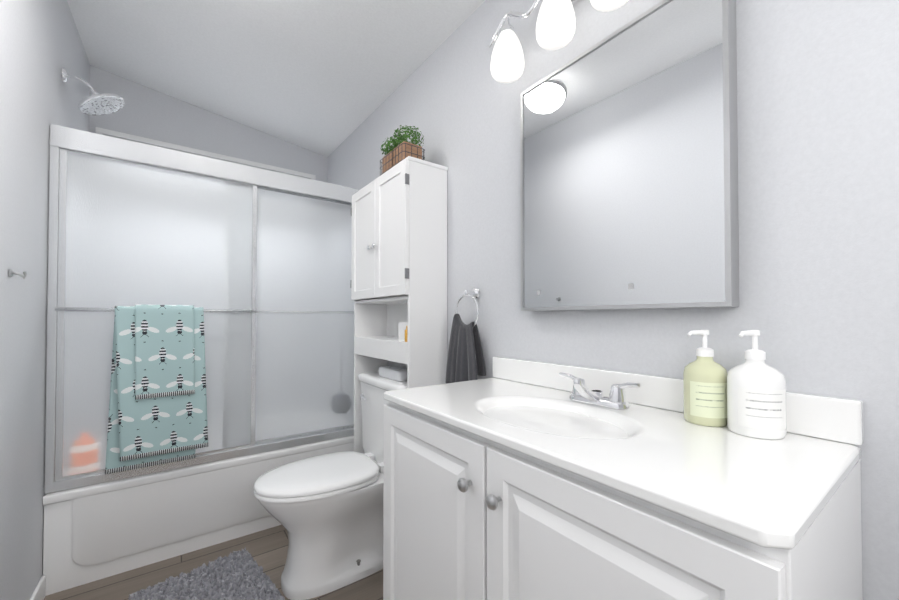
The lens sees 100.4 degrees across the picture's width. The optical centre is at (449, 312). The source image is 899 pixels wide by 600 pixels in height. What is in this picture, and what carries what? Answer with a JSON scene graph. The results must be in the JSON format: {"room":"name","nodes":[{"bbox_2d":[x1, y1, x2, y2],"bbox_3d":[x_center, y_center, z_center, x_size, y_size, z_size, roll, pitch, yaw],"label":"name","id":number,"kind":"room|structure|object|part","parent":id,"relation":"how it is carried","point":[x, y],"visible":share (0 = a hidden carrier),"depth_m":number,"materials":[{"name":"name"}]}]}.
{"room":"bathroom","nodes":[
{"label":"bathroom","id":0,"kind":"room"},
{"bbox_2d":[0,0,89,599],"bbox_3d":[-1.118,-0.242,0.688,0.120,2.800,4.061,1,-1,-36],"label":"wall","id":1,"kind":"structure","parent":0,"point":[41,45],"depth_m":1.36,"materials":[{"name":"paint"}]},
{"bbox_2d":[8,269,26,278],"bbox_3d":[-1.411,-0.127,1.227,0.038,0.033,0.026,1,-1,-36],"label":"wall hook","id":2,"kind":"object","parent":1,"relation":"attached to","point":[11,272],"visible":0.98,"depth_m":1.22,"materials":[{"name":"silver metal"}]},
{"bbox_2d":[30,575,45,599],"bbox_3d":[-0.806,1.109,0.354,0.012,0.090,2.946,1,-1,-36],"label":"baseboard","id":3,"kind":"structure","parent":1,"relation":"attached to","point":[39,592],"depth_m":1.50,"materials":[{"name":"white wood"}]},
{"bbox_2d":[61,68,125,115],"bbox_3d":[-1.716,-1.053,1.815,0.222,0.177,0.192,1,-1,-36],"label":"shower head","id":4,"kind":"object","parent":1,"relation":"attached to","point":[95,103],"visible":1,"depth_m":1.80},
{"bbox_2d":[89,65,327,181],"bbox_3d":[-1.642,-0.213,2.743,1.450,2.800,0.120,1,-1,-36],"label":"wall","id":5,"kind":"structure","parent":0,"point":[147,112],"depth_m":2.58,"materials":[{"name":"paint"}]},
{"bbox_2d":[95,127,315,179],"bbox_3d":[-1.629,-0.981,2.674,1.317,0.295,0.020,1,-1,-36],"label":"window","id":6,"kind":"structure","parent":5,"relation":"in","point":[98,130],"depth_m":2.58,"materials":[{"name":"white"}]},
{"bbox_3d":[-1.631,-0.981,2.676,1.253,0.231,0.010,1,-1,-36],"label":"window sash","id":7,"kind":"part","parent":6,"relation":"part of","materials":[{"name":"silver metal"}]},
{"bbox_2d":[44,525,382,599],"bbox_3d":[-0.483,1.194,1.129,1.690,0.060,4.061,1,-1,-36],"label":"floor","id":8,"kind":"structure","parent":0,"point":[267,549],"depth_m":1.69,"materials":[{"name":"wood"}]},
{"bbox_2d":[43,435,353,595],"bbox_3d":[-1.346,0.973,2.318,1.446,0.417,0.880,1,-1,-36],"label":"bathtub","id":9,"kind":"object","parent":8,"relation":"on","point":[92,533],"visible":0.42,"depth_m":1.75,"materials":[{"name":"white ceramic"}]},
{"bbox_2d":[44,124,359,493],"bbox_3d":[-1.113,-0.016,2.013,1.446,1.550,0.171,1,-1,-36],"label":"shower door","id":10,"kind":"structure","parent":9,"relation":"on","point":[254,263],"depth_m":1.92,"materials":[{"name":"glass"}]},
{"bbox_3d":[-1.343,0.003,1.794,0.759,1.440,0.088,1,-1,-36],"label":"panel","id":11,"kind":"part","parent":10,"relation":"part of","materials":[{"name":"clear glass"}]},
{"bbox_2d":[105,306,207,473],"bbox_3d":[-1.345,0.339,1.743,0.378,0.736,0.035,1,-1,-36],"label":"towel","id":12,"kind":"object","parent":10,"relation":"hanging from","point":[143,433],"visible":0.71,"depth_m":1.70,"materials":[{"name":"teal fabric"}]},
{"bbox_2d":[135,304,194,399],"bbox_3d":[-1.331,0.174,1.755,0.231,0.426,0.053,1,-1,-36],"label":"towel","id":13,"kind":"object","parent":10,"relation":"hanging from","point":[164,353],"visible":0.98,"depth_m":1.73,"materials":[{"name":"teal fabric"}]},
{"bbox_3d":[-0.896,0.009,2.232,0.779,1.440,0.071,1,-1,-36],"label":"panel","id":14,"kind":"part","parent":10,"relation":"part of","materials":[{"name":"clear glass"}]},
{"bbox_2d":[128,547,284,599],"bbox_3d":[-0.911,1.144,1.442,0.670,0.044,0.455,-1,-1,44],"label":"rug","id":15,"kind":"object","parent":8,"relation":"on","point":[238,575],"visible":1,"depth_m":1.56,"materials":[{"name":"grey fabric"}]},
{"bbox_2d":[253,371,406,599],"bbox_3d":[-0.493,0.748,1.740,0.744,0.851,0.500,1,-1,-36],"label":"toilet","id":16,"kind":"object","parent":8,"relation":"on","point":[325,511],"visible":0.69,"depth_m":1.60,"materials":[{"name":"white ceramic"}]},
{"bbox_3d":[-0.570,0.721,1.685,0.555,0.048,0.398,1,-1,-36],"label":"seat","id":17,"kind":"part","parent":16,"relation":"part of","materials":[{"name":"white plastic"}]},
{"bbox_2d":[379,365,406,380],"bbox_3d":[-0.257,0.295,1.869,0.110,0.054,0.230,1,-1,-36],"label":"pack","id":18,"kind":"object","parent":16,"relation":"on","point":[396,373],"visible":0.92,"depth_m":1.82,"materials":[{"name":"white"}]},
{"bbox_2d":[350,156,447,453],"bbox_3d":[-0.291,0.252,1.900,0.244,1.846,0.627,1,-1,-36],"label":"space saver","id":19,"kind":"object","parent":8,"relation":"on","point":[399,245],"visible":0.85,"depth_m":1.71,"materials":[{"name":"white paint"}]},
{"bbox_3d":[-0.453,-0.367,1.981,0.017,0.586,0.304,1,-1,-36],"label":"door","id":20,"kind":"part","parent":19,"relation":"part of","materials":[{"name":"white paint"}]},
{"bbox_3d":[-0.380,-0.326,1.843,0.025,0.023,0.084,1,-1,-36],"label":"knob","id":21,"kind":"part","parent":19,"relation":"part of","materials":[{"name":"silver metal"}]},
{"bbox_3d":[-0.363,-0.368,1.856,0.019,0.450,0.624,1,-1,-36],"label":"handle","id":22,"kind":"part","parent":19,"relation":"part of","materials":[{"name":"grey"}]},
{"bbox_3d":[-0.272,-0.370,1.732,0.017,0.586,0.304,1,-1,-36],"label":"door","id":23,"kind":"part","parent":19,"relation":"part of","materials":[{"name":"white paint"}]},
{"bbox_2d":[380,125,424,175],"bbox_3d":[-0.229,-0.770,1.784,0.150,0.191,0.274,1,-1,-36],"label":"plant","id":24,"kind":"object","parent":19,"relation":"on","point":[400,149],"visible":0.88,"depth_m":1.72,"materials":[{"name":"green plant"}]},
{"bbox_3d":[-0.229,-0.713,1.786,0.119,0.076,0.247,1,-1,-36],"label":"frame","id":25,"kind":"part","parent":24,"relation":"part of","materials":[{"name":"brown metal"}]},
{"bbox_2d":[398,322,406,340],"bbox_3d":[-0.159,0.053,1.733,0.115,0.150,0.110,1,-1,-36],"label":"tissue box","id":26,"kind":"object","parent":19,"relation":"on","point":[401,330],"visible":0.04,"depth_m":1.72,"materials":[{"name":"white cardboard"}]},
{"bbox_2d":[383,357,862,599],"bbox_3d":[0.258,0.661,0.910,0.515,1.000,0.964,1,-1,-36],"label":"bathroom vanity","id":27,"kind":"object","parent":8,"relation":"on","point":[516,479],"visible":1,"depth_m":0.67,"materials":[{"name":"white paint"}]},
{"bbox_3d":[-0.060,0.655,0.976,0.018,0.745,0.470,1,-1,-36],"label":"door","id":28,"kind":"part","parent":27,"relation":"part of","materials":[{"name":"white paint"}]},
{"bbox_3d":[0.061,0.369,0.772,0.030,0.030,0.122,1,-1,-36],"label":"knob","id":29,"kind":"part","parent":27,"relation":"part of","materials":[{"name":"silver metal"}]},
{"bbox_2d":[559,372,639,409],"bbox_3d":[0.367,0.202,0.979,0.125,0.078,0.232,1,-1,-36],"label":"faucet","id":30,"kind":"object","parent":27,"relation":"on","point":[581,398],"depth_m":0.96,"materials":[{"name":"silver metal"}]},
{"bbox_3d":[0.222,0.649,0.589,0.018,0.745,0.470,1,-1,-36],"label":"door","id":31,"kind":"part","parent":27,"relation":"part of","materials":[{"name":"white paint"}]},
{"bbox_2d":[683,330,727,426],"bbox_3d":[0.562,0.138,0.824,0.083,0.202,0.083,1,-1,-36],"label":"soap bottle","id":32,"kind":"object","parent":27,"relation":"on","point":[705,374],"visible":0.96,"depth_m":0.80,"materials":[{"name":"green plastic"}]},
{"bbox_2d":[727,330,786,439],"bbox_3d":[0.609,0.136,0.745,0.092,0.204,0.092,1,-1,-36],"label":"soap bottle","id":33,"kind":"object","parent":27,"relation":"on","point":[756,395],"visible":1,"depth_m":0.71,"materials":[{"name":"white plastic"}]},
{"bbox_2d":[67,0,484,156],"bbox_3d":[-0.483,-1.422,1.166,1.690,0.413,4.061,1,-1,-36],"label":"ceiling","id":34,"kind":"structure","parent":0,"point":[326,78],"depth_m":2.00,"materials":[{"name":"paint"}]},
{"bbox_2d":[327,0,898,599],"bbox_3d":[0.152,-0.229,1.611,0.120,2.800,4.061,1,-1,-36],"label":"wall","id":35,"kind":"structure","parent":0,"point":[817,112],"depth_m":0.79,"materials":[{"name":"paint"}]},
{"bbox_2d":[445,287,485,383],"bbox_3d":[0.067,0.099,1.539,0.093,0.414,0.214,1,-1,-36],"label":"towel ring","id":36,"kind":"object","parent":35,"relation":"attached to","point":[465,360],"visible":0.96,"depth_m":1.51,"materials":[{"name":"silver metal"}]},
{"bbox_2d":[489,0,628,82],"bbox_3d":[0.327,-0.950,1.149,0.149,0.250,0.572,1,-1,-36],"label":"sconce","id":37,"kind":"object","parent":35,"relation":"attached to","point":[556,25],"visible":1,"depth_m":1.16,"materials":[{"name":"white glass"}]},
{"bbox_3d":[0.340,-1.017,1.159,0.116,0.117,0.572,1,-1,-36],"label":"vanity light arm","id":38,"kind":"part","parent":37,"relation":"part of"},
{"bbox_2d":[520,0,738,310],"bbox_3d":[0.444,-0.388,1.066,0.048,0.756,0.607,1,-1,-36],"label":"mirror","id":39,"kind":"object","parent":35,"relation":"attached to","point":[629,164],"visible":1,"depth_m":0.97,"materials":[{"name":"silver metal"}]}
]}

